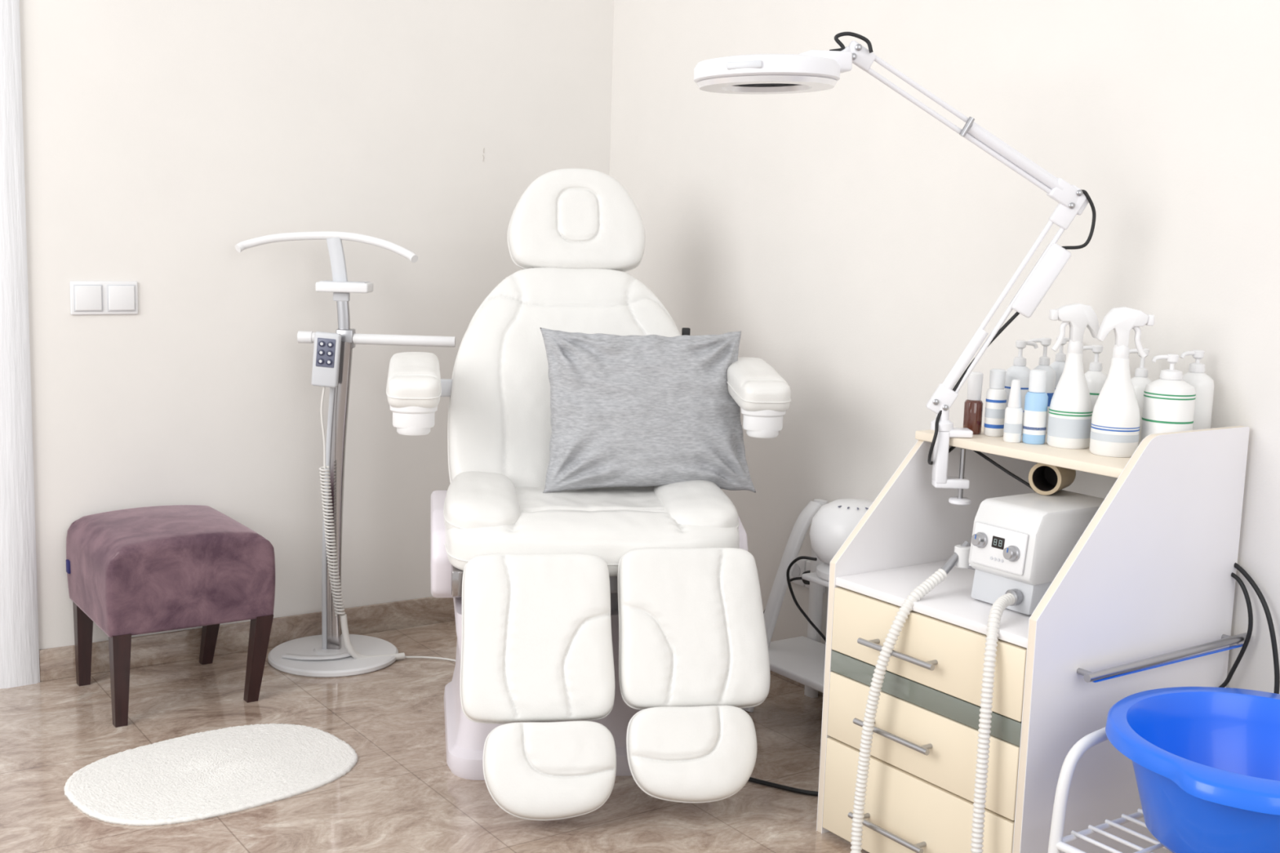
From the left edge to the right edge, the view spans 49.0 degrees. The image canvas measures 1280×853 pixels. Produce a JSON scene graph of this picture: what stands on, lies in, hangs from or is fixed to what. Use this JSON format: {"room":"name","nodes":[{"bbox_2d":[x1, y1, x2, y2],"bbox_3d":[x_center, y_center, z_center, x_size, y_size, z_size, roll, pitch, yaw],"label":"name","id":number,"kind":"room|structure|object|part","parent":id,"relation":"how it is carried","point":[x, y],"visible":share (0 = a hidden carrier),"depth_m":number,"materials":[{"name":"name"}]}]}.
{"room":"pedicure treatment room","nodes":[
{"label":"pedicure treatment room","id":0,"kind":"room"},
{"bbox_2d":[19,0,613,649],"bbox_3d":[-1.821,-0.625,3.668,4.320,2.800,0.120,-4,10,-34],"label":"wall","id":1,"kind":"structure","parent":0,"point":[162,137],"depth_m":4.13,"materials":[{"name":"paint"}]},
{"bbox_2d":[0,0,39,688],"bbox_3d":[-1.683,-0.350,3.720,0.117,2.150,0.024,-4,10,-34],"label":"door frame","id":2,"kind":"structure","parent":1,"relation":"attached to","point":[19,615],"depth_m":3.76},
{"bbox_2d":[69,280,137,315],"bbox_3d":[-1.475,-0.354,3.871,0.180,0.092,0.014,-4,10,-34],"label":"light switch","id":3,"kind":"object","parent":1,"relation":"attached to","point":[86,297],"visible":1,"depth_m":3.87,"materials":[{"name":"white plastic"}]},
{"bbox_2d":[39,596,455,681],"bbox_3d":[-0.906,0.615,4.426,1.853,0.090,0.010,-4,10,-34],"label":"baseboard","id":4,"kind":"structure","parent":1,"relation":"attached to","point":[56,663],"depth_m":4.21,"materials":[{"name":"stone"}]},
{"bbox_2d":[0,620,869,852],"bbox_3d":[-0.407,1.091,1.663,4.200,0.050,5.200,-4,10,-34],"label":"floor","id":5,"kind":"structure","parent":0,"point":[402,794],"depth_m":3.29,"materials":[{"name":"tile"}]},
{"bbox_2d":[66,505,275,727],"bbox_3d":[-1.289,0.486,3.844,0.444,0.484,0.460,-4,10,-34],"label":"stool","id":6,"kind":"object","parent":5,"relation":"on","point":[131,572],"visible":1,"depth_m":3.67,"materials":[{"name":"fabric"}]},
{"bbox_3d":[-1.540,0.594,3.896,0.047,0.240,0.052,-4,10,-34],"label":"leg","id":7,"kind":"part","parent":6,"relation":"part of","materials":[{"name":"brown wood"}]},
{"bbox_3d":[-1.327,0.644,3.590,0.046,0.240,0.046,-4,10,-34],"label":"leg","id":8,"kind":"part","parent":6,"relation":"part of","materials":[{"name":"brown wood"}]},
{"bbox_3d":[-1.283,0.370,3.829,0.438,0.249,0.460,-4,10,-34],"label":"velvet seat","id":9,"kind":"part","parent":6,"relation":"part of","materials":[{"name":"purple fabric"}]},
{"bbox_3d":[-1.247,0.574,4.104,0.071,0.240,0.050,-4,10,-34],"label":"leg","id":10,"kind":"part","parent":6,"relation":"part of","materials":[{"name":"brown wood"}]},
{"bbox_3d":[-1.030,0.624,3.795,0.068,0.240,0.050,-4,10,-34],"label":"leg","id":11,"kind":"part","parent":6,"relation":"part of","materials":[{"name":"brown wood"}]},
{"bbox_2d":[63,723,358,826],"bbox_3d":[-1.000,0.808,3.315,0.661,0.012,0.491,-6,11,-42],"label":"bath mat","id":12,"kind":"object","parent":5,"relation":"on","point":[214,773],"visible":1,"depth_m":3.28,"materials":[{"name":"fabric"}]},
{"bbox_2d":[235,231,455,677],"bbox_3d":[-0.848,0.072,4.081,0.509,1.264,0.384,6,9,30],"label":"stand","id":13,"kind":"object","parent":5,"relation":"on","point":[326,655],"visible":0.91,"depth_m":4.07,"materials":[{"name":"white plastic"}]},
{"bbox_2d":[311,331,341,387],"bbox_3d":[-0.897,-0.191,4.012,0.084,0.160,0.033,2,8,0],"label":"remote control","id":14,"kind":"object","parent":13,"relation":"attached to","point":[326,347],"visible":1,"depth_m":4.00,"materials":[{"name":"grey plastic"}]},
{"bbox_2d":[319,386,455,662],"bbox_3d":[-0.696,0.294,4.104,0.469,0.824,0.107,2,8,0],"label":"coiled cord","id":15,"kind":"object","parent":14,"relation":"attached to","point":[344,624],"visible":0.94,"depth_m":4.08,"materials":[{"name":"plastic"}]},
{"bbox_3d":[-0.911,0.002,4.043,0.018,0.241,0.010,5,9,23],"label":"cord","id":16,"kind":"part","parent":15,"relation":"part of","materials":[{"name":"plastic"}]},
{"bbox_3d":[-0.869,-0.469,4.036,0.062,0.151,0.018,2,8,0],"label":"neck post","id":17,"kind":"part","parent":13,"relation":"part of","materials":[{"name":"grey plastic"}]},
{"bbox_3d":[-0.883,0.209,4.126,0.079,0.927,0.036,2,8,0],"label":"chrome post","id":18,"kind":"part","parent":13,"relation":"part of","materials":[{"name":"silver metal"}]},
{"bbox_3d":[-0.858,-0.288,4.061,0.037,0.181,0.020,2,8,0],"label":"post","id":19,"kind":"part","parent":13,"relation":"part of","materials":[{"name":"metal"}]},
{"bbox_2d":[315,281,373,293],"bbox_3d":[-0.849,-0.401,4.040,0.150,0.028,0.090,2,8,0],"label":"tray","id":20,"kind":"object","parent":13,"relation":"on","point":[322,286],"depth_m":4.00,"materials":[{"name":"white plastic"}]},
{"bbox_2d":[386,168,791,820],"bbox_3d":[-0.130,0.076,3.508,0.993,1.460,1.197,0,8,-9],"label":"chair","id":21,"kind":"object","parent":5,"relation":"on","point":[603,634],"visible":0.96,"depth_m":3.25,"materials":[{"name":"white leather"},{"name":"plastic"},{"name":"light grey plastic"}]},
{"bbox_2d":[448,267,681,487],"bbox_3d":[-0.173,-0.097,3.791,0.680,0.650,0.411,0,8,-9],"label":"backrest","id":22,"kind":"object","parent":21,"relation":"on","point":[500,411],"depth_m":3.74,"materials":[{"name":"white leather"}]},
{"bbox_2d":[508,168,645,271],"bbox_3d":[-0.177,-0.575,3.939,0.383,0.296,0.152,0,8,-9],"label":"cushion","id":23,"kind":"object","parent":21,"relation":"on","point":[566,220],"depth_m":3.89,"materials":[{"name":"white leather"}]},
{"bbox_2d":[444,486,739,576],"bbox_3d":[-0.133,0.244,3.518,0.707,0.149,0.530,0,8,-9],"label":"seat cushion","id":24,"kind":"object","parent":21,"relation":"on","point":[606,523],"depth_m":3.31,"materials":[{"name":"white leather"}]},
{"bbox_3d":[-0.139,0.332,3.550,0.660,0.060,0.480,0,8,-9],"label":"seat frame","id":25,"kind":"part","parent":21,"relation":"part of","materials":[{"name":"grey plastic"}]},
{"bbox_2d":[539,327,755,493],"bbox_3d":[0.021,-0.041,3.618,0.558,0.410,0.213,0,8,-11],"label":"throw pillow","id":26,"kind":"object","parent":21,"relation":"on","point":[650,410],"visible":0.98,"depth_m":3.55,"materials":[{"name":"grey fabric"}]},
{"bbox_2d":[747,777,817,795],"bbox_3d":[0.391,0.847,3.344,0.566,0.011,0.132,4,8,14],"label":"cable","id":27,"kind":"object","parent":5,"relation":"on","point":[751,780],"visible":0.28,"depth_m":3.30,"materials":[{"name":"black rubber"}]},
{"bbox_2d":[742,498,828,711],"bbox_3d":[0.526,0.525,3.681,0.277,0.568,0.542,-4,10,-34],"label":"trolley","id":28,"kind":"object","parent":5,"relation":"on","point":[801,660],"visible":0.27,"depth_m":3.85,"materials":[{"name":"white plastic"}]},
{"bbox_2d":[768,635,826,693],"bbox_3d":[0.503,0.643,3.703,0.250,0.022,0.510,-4,10,-34],"label":"shelf","id":29,"kind":"object","parent":28,"relation":"attached to","point":[801,660],"depth_m":3.75,"materials":[{"name":"white plastic"}]},
{"bbox_2d":[801,572,828,587],"bbox_3d":[0.600,0.406,3.600,0.220,0.015,0.315,-4,10,-34],"label":"shelf","id":30,"kind":"object","parent":28,"relation":"attached to","point":[812,577],"depth_m":3.63,"materials":[{"name":"white plastic"}]},
{"bbox_3d":[0.494,0.485,3.948,0.024,0.565,0.040,-4,10,-34],"label":"leg","id":31,"kind":"part","parent":28,"relation":"part of","materials":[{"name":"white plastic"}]},
{"bbox_2d":[809,498,872,581],"bbox_3d":[0.550,0.290,3.627,0.224,0.203,0.224,-4,10,-34],"label":"steamer","id":32,"kind":"object","parent":28,"relation":"on","point":[834,522],"visible":0.55,"depth_m":3.56,"materials":[{"name":"white plastic"}]},
{"bbox_2d":[763,555,826,642],"bbox_3d":[0.431,0.525,3.947,0.186,0.456,0.570,0,8,-11],"label":"power cable","id":33,"kind":"object","parent":32,"relation":"attached to","point":[802,566],"visible":0.58,"depth_m":3.97,"materials":[{"name":"black plastic"}]},
{"bbox_3d":[0.372,0.568,4.097,0.047,0.326,0.288,-4,10,-34],"label":"plug cord","id":34,"kind":"part","parent":33,"relation":"part of","materials":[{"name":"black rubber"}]},
{"bbox_3d":[0.452,0.415,4.055,0.010,0.080,0.080,-4,10,-34],"label":"plate","id":35,"kind":"part","parent":33,"relation":"part of","materials":[{"name":"white plastic"}]},
{"bbox_3d":[0.472,0.481,3.703,0.151,0.297,0.146,-4,10,-34],"label":"steamer cord","id":36,"kind":"part","parent":33,"relation":"part of","materials":[{"name":"black rubber"}]},
{"bbox_3d":[0.499,0.426,3.988,0.010,0.080,0.080,-4,10,-34],"label":"plate","id":37,"kind":"part","parent":33,"relation":"part of","materials":[{"name":"white plastic"}]},
{"bbox_2d":[816,425,1249,852],"bbox_3d":[0.810,0.448,2.946,0.664,0.938,0.602,-4,10,-34],"label":"base cabinet","id":38,"kind":"object","parent":5,"relation":"on","point":[1143,601],"visible":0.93,"depth_m":2.77,"materials":[{"name":"white laminate"}]},
{"bbox_3d":[0.467,0.816,2.936,0.034,0.010,0.010,-4,10,-34],"label":"handle post","id":39,"kind":"part","parent":38,"relation":"part of","materials":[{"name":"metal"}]},
{"bbox_3d":[0.663,0.450,3.197,0.624,0.855,0.016,-4,10,-34],"label":"panel","id":40,"kind":"part","parent":38,"relation":"part of","materials":[{"name":"white laminate"}]},
{"bbox_3d":[0.478,0.443,2.883,0.034,0.010,0.010,-4,10,-34],"label":"handle post","id":41,"kind":"part","parent":38,"relation":"part of","materials":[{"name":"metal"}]},
{"bbox_3d":[0.498,0.827,2.861,0.012,0.012,0.205,-4,10,-34],"label":"drawer handle","id":42,"kind":"part","parent":38,"relation":"part of","materials":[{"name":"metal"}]},
{"bbox_3d":[0.504,0.624,2.832,0.012,0.012,0.205,-4,10,-34],"label":"drawer handle","id":43,"kind":"part","parent":38,"relation":"part of","materials":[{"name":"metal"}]},
{"bbox_2d":[693,31,1096,505],"bbox_3d":[0.493,-0.297,2.865,0.865,0.959,0.278,-2,9,-26],"label":"lamp","id":44,"kind":"object","parent":38,"relation":"attached to","point":[813,70],"visible":0.98,"depth_m":2.87,"materials":[{"name":"metal"}]},
{"bbox_2d":[696,75,837,93],"bbox_3d":[0.242,-0.652,2.684,0.268,0.019,0.268,2,8,0],"label":"diffuser","id":45,"kind":"object","parent":44,"relation":"attached to","point":[729,84],"depth_m":2.63,"materials":[{"name":"plastic"}]},
{"bbox_3d":[0.653,-0.588,2.828,0.517,0.275,0.011,-1,8,-17],"label":"arm","id":46,"kind":"part","parent":44,"relation":"part of","materials":[{"name":"metal"}]},
{"bbox_3d":[0.693,0.162,3.045,0.048,0.012,0.048,2,8,0],"label":"clamp knob","id":47,"kind":"part","parent":44,"relation":"part of","materials":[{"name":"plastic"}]},
{"bbox_3d":[0.666,-0.610,2.825,0.517,0.275,0.011,-1,8,-17],"label":"arm","id":48,"kind":"part","parent":44,"relation":"part of","materials":[{"name":"metal"}]},
{"bbox_3d":[0.760,-0.267,2.966,0.257,0.445,0.011,3,8,8],"label":"arm","id":49,"kind":"part","parent":44,"relation":"part of","materials":[{"name":"metal"}]},
{"bbox_3d":[0.784,-0.252,2.968,0.257,0.445,0.011,3,8,8],"label":"arm","id":50,"kind":"part","parent":44,"relation":"part of","materials":[{"name":"metal"}]},
{"bbox_3d":[0.509,0.454,2.808,0.012,0.012,0.205,-4,10,-34],"label":"drawer handle","id":51,"kind":"part","parent":38,"relation":"part of","materials":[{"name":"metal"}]},
{"bbox_3d":[0.554,0.808,2.850,0.018,0.204,0.515,-4,10,-34],"label":"drawer","id":52,"kind":"part","parent":38,"relation":"part of","materials":[{"name":"beige laminate"}]},
{"bbox_3d":[0.558,0.837,2.805,0.034,0.010,0.010,-4,10,-34],"label":"handle post","id":53,"kind":"part","parent":38,"relation":"part of","materials":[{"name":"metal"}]},
{"bbox_3d":[0.559,0.631,2.825,0.018,0.142,0.515,-4,10,-34],"label":"drawer","id":54,"kind":"part","parent":38,"relation":"part of","materials":[{"name":"beige laminate"}]},
{"bbox_3d":[0.564,0.634,2.776,0.034,0.010,0.010,-4,10,-34],"label":"handle post","id":55,"kind":"part","parent":38,"relation":"part of","materials":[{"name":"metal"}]},
{"bbox_3d":[0.565,0.444,2.798,0.018,0.136,0.515,-4,10,-34],"label":"drawer","id":56,"kind":"part","parent":38,"relation":"part of","materials":[{"name":"beige laminate"}]},
{"bbox_3d":[0.569,0.464,2.752,0.034,0.010,0.010,-4,10,-34],"label":"handle post","id":57,"kind":"part","parent":38,"relation":"part of","materials":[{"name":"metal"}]},
{"bbox_2d":[963,371,983,434],"bbox_3d":[0.732,-0.052,3.080,0.040,0.135,0.040,-4,10,-34],"label":"bottle","id":58,"kind":"object","parent":38,"relation":"on","point":[973,405],"visible":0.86,"depth_m":3.06,"materials":[{"name":"brown glass"}]},
{"bbox_2d":[849,450,1104,852],"bbox_3d":[0.683,0.504,2.848,0.364,0.840,0.586,9,11,43],"label":"machine","id":59,"kind":"object","parent":38,"relation":"in","point":[1020,544],"visible":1,"depth_m":2.75,"materials":[{"name":"white plastic"}]},
{"bbox_2d":[954,544,970,568],"bbox_3d":[0.663,0.267,2.883,0.036,0.042,0.036,-4,10,-34],"label":"cup","id":60,"kind":"object","parent":59,"relation":"on","point":[962,552],"depth_m":2.87,"materials":[{"name":"plastic"}]},
{"bbox_3d":[0.687,0.286,2.867,0.046,0.016,0.016,9,11,42],"label":"holder arm","id":61,"kind":"part","parent":59,"relation":"part of","materials":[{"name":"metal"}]},
{"bbox_3d":[0.671,0.226,2.785,0.023,0.031,0.031,-4,10,-34],"label":"knob","id":62,"kind":"part","parent":59,"relation":"part of","materials":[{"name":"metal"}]},
{"bbox_3d":[0.704,0.239,2.757,0.012,0.081,0.132,-4,10,-34],"label":"plate","id":63,"kind":"part","parent":59,"relation":"part of","materials":[{"name":"white plastic"}]},
{"bbox_3d":[0.832,0.141,3.038,0.235,0.166,0.035,8,10,38],"label":"cord","id":64,"kind":"part","parent":59,"relation":"part of","materials":[{"name":"black rubber"}]},
{"bbox_3d":[0.717,0.247,2.719,0.023,0.031,0.031,-4,10,-34],"label":"knob","id":65,"kind":"part","parent":59,"relation":"part of","materials":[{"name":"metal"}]},
{"bbox_2d":[1004,588,1022,605],"bbox_3d":[0.726,0.333,2.733,0.022,0.032,0.032,-4,10,-34],"label":"socket","id":66,"kind":"object","parent":59,"relation":"attached to","point":[1015,595],"depth_m":2.72,"materials":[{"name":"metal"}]},
{"bbox_2d":[1028,462,1075,495],"bbox_3d":[0.855,0.102,2.914,0.068,0.068,0.100,7,10,33],"label":"roll","id":67,"kind":"object","parent":59,"relation":"on","point":[1044,479],"visible":0.81,"depth_m":2.90,"materials":[{"name":"beige cardboard"}]},
{"bbox_2d":[983,368,1006,436],"bbox_3d":[0.774,-0.052,3.054,0.044,0.145,0.044,-4,10,-34],"label":"lotion bottle","id":68,"kind":"object","parent":38,"relation":"on","point":[996,394],"visible":0.94,"depth_m":3.04,"materials":[{"name":"plastic"}]},
{"bbox_2d":[1003,379,1022,442],"bbox_3d":[0.791,-0.033,2.969,0.038,0.132,0.038,-4,10,-34],"label":"lotion bottle","id":69,"kind":"object","parent":38,"relation":"on","point":[1012,431],"visible":1,"depth_m":2.96,"materials":[{"name":"plastic"}]},
{"bbox_2d":[1004,340,1038,434],"bbox_3d":[0.835,-0.088,3.103,0.064,0.205,0.064,6,9,28],"label":"pump bottle","id":70,"kind":"object","parent":38,"relation":"on","point":[1019,371],"visible":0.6,"depth_m":3.08,"materials":[{"name":"white plastic"}]},
{"bbox_3d":[0.837,-0.163,3.092,0.009,0.037,0.009,0,8,-15],"label":"stem","id":71,"kind":"part","parent":70,"relation":"part of","materials":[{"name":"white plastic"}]},
{"bbox_2d":[915,425,1130,478],"bbox_3d":[0.917,0.044,2.991,0.380,0.019,0.541,-4,10,-34],"label":"shelf","id":72,"kind":"object","parent":38,"relation":"attached to","point":[1080,460],"depth_m":2.86,"materials":[{"name":"beige laminate"}]},
{"bbox_2d":[1022,368,1048,444],"bbox_3d":[0.834,-0.042,2.958,0.048,0.155,0.048,-4,10,-34],"label":"lotion bottle","id":73,"kind":"object","parent":38,"relation":"on","point":[1036,402],"visible":1,"depth_m":2.94,"materials":[{"name":"plastic"}]},
{"bbox_2d":[1028,337,1056,433],"bbox_3d":[0.895,-0.093,3.136,0.062,0.210,0.054,8,10,37],"label":"pump bottle","id":74,"kind":"object","parent":38,"relation":"on","point":[1044,361],"visible":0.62,"depth_m":3.11,"materials":[{"name":"white plastic"}]},
{"bbox_3d":[0.901,-0.168,3.123,0.009,0.042,0.009,2,8,0],"label":"stem","id":75,"kind":"part","parent":74,"relation":"part of","materials":[{"name":"white plastic"}]},
{"bbox_2d":[1049,336,1069,390],"bbox_3d":[0.952,-0.099,3.186,0.062,0.210,0.054,-5,11,-41],"label":"pump bottle","id":76,"kind":"object","parent":38,"relation":"on","point":[1058,365],"visible":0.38,"depth_m":3.16,"materials":[{"name":"white plastic"}]},
{"bbox_3d":[0.951,-0.176,3.173,0.009,0.037,0.009,1,8,-5],"label":"stem","id":77,"kind":"part","parent":76,"relation":"part of","materials":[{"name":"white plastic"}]},
{"bbox_2d":[1046,302,1099,448],"bbox_3d":[0.898,-0.106,2.916,0.093,0.298,0.088,-6,11,-45],"label":"spray bottle","id":78,"kind":"object","parent":38,"relation":"on","point":[1070,410],"visible":0.98,"depth_m":2.90,"materials":[{"name":"plastic"}]},
{"bbox_3d":[0.833,0.462,2.626,0.012,0.012,0.037,-4,10,-34],"label":"rail post","id":79,"kind":"part","parent":38,"relation":"part of","materials":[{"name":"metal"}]},
{"bbox_2d":[1083,344,1107,410],"bbox_3d":[0.979,-0.074,3.035,0.062,0.205,0.060,9,11,42],"label":"pump bottle","id":80,"kind":"object","parent":38,"relation":"on","point":[1095,379],"visible":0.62,"depth_m":3.01,"materials":[{"name":"plastic"}]},
{"bbox_3d":[0.982,-0.149,3.023,0.009,0.037,0.009,2,8,0],"label":"stem","id":81,"kind":"part","parent":80,"relation":"part of","materials":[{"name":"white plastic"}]},
{"bbox_2d":[1088,306,1155,457],"bbox_3d":[0.964,-0.091,2.826,0.094,0.298,0.095,-5,11,-41],"label":"spray bottle","id":82,"kind":"object","parent":38,"relation":"on","point":[1116,417],"visible":0.98,"depth_m":2.80,"materials":[{"name":"plastic"}]},
{"bbox_3d":[0.965,0.480,2.752,0.617,0.938,0.016,-4,10,-34],"label":"panel","id":83,"kind":"part","parent":38,"relation":"part of","materials":[{"name":"white laminate"}]},
{"bbox_2d":[1128,347,1152,445],"bbox_3d":[1.059,-0.064,2.981,0.062,0.205,0.060,9,11,42],"label":"pump bottle","id":84,"kind":"object","parent":38,"relation":"on","point":[1140,380],"visible":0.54,"depth_m":2.96,"materials":[{"name":"plastic"}]},
{"bbox_3d":[1.062,-0.136,2.970,0.009,0.042,0.009,2,8,0],"label":"stem","id":85,"kind":"part","parent":84,"relation":"part of","materials":[{"name":"white plastic"}]},
{"bbox_2d":[1139,354,1195,443],"bbox_3d":[1.070,-0.044,2.843,0.099,0.205,0.099,2,8,0],"label":"pump bottle","id":86,"kind":"object","parent":38,"relation":"on","point":[1169,401],"visible":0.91,"depth_m":2.81,"materials":[{"name":"plastic"}]},
{"bbox_3d":[1.073,-0.122,2.832,0.009,0.032,0.009,2,8,0],"label":"stem","id":87,"kind":"part","parent":86,"relation":"part of","materials":[{"name":"white plastic"}]},
{"bbox_2d":[1179,350,1214,430],"bbox_3d":[1.147,-0.053,2.907,0.072,0.210,0.072,8,10,39],"label":"pump bottle","id":88,"kind":"object","parent":38,"relation":"on","point":[1203,384],"visible":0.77,"depth_m":2.88,"materials":[{"name":"plastic"}]},
{"bbox_3d":[1.212,0.436,2.886,0.012,0.012,0.037,-4,10,-34],"label":"rail post","id":89,"kind":"part","parent":38,"relation":"part of","materials":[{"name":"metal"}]},
{"bbox_2d":[1047,727,1168,852],"bbox_3d":[1.055,0.780,2.436,0.518,0.440,0.474,-4,10,-34],"label":"stand","id":90,"kind":"object","parent":5,"relation":"on","point":[1057,842],"visible":0.36,"depth_m":2.47,"materials":[{"name":"white painted metal"}]},
{"bbox_3d":[0.930,0.722,2.613,0.470,0.012,0.012,-4,10,-34],"label":"rail","id":91,"kind":"part","parent":90,"relation":"part of","materials":[{"name":"white plastic"}]},
{"bbox_2d":[1105,686,1279,852],"bbox_3d":[1.060,0.624,2.414,0.541,0.203,0.506,-4,10,-34],"label":"basin","id":92,"kind":"object","parent":90,"relation":"on","point":[1206,761],"visible":1,"depth_m":2.40,"materials":[{"name":"blue plastic"}]},
{"bbox_2d":[609,0,1279,693],"bbox_3d":[1.414,-0.387,2.689,0.120,2.800,5.200,-4,10,-34],"label":"wall","id":93,"kind":"structure","parent":0,"point":[856,243],"depth_m":3.52,"materials":[{"name":"paint"}]},
{"bbox_2d":[769,670,823,696],"bbox_3d":[1.324,0.908,2.829,0.010,0.090,5.188,-4,10,-34],"label":"baseboard","id":94,"kind":"structure","parent":93,"relation":"attached to","point":[775,674],"depth_m":4.10,"materials":[{"name":"stone"}]},
{"bbox_2d":[1218,562,1279,693],"bbox_3d":[1.257,0.616,2.816,0.052,0.660,0.368,-2,9,-26],"label":"cable","id":95,"kind":"object","parent":93,"relation":"attached to","point":[1273,642],"visible":0.49,"depth_m":2.85,"materials":[{"name":"black rubber"}]},
{"bbox_3d":[1.206,0.609,2.914,0.034,0.637,0.146,-3,9,-29],"label":"cord","id":96,"kind":"part","parent":95,"relation":"part of","materials":[{"name":"black rubber"}]}
]}

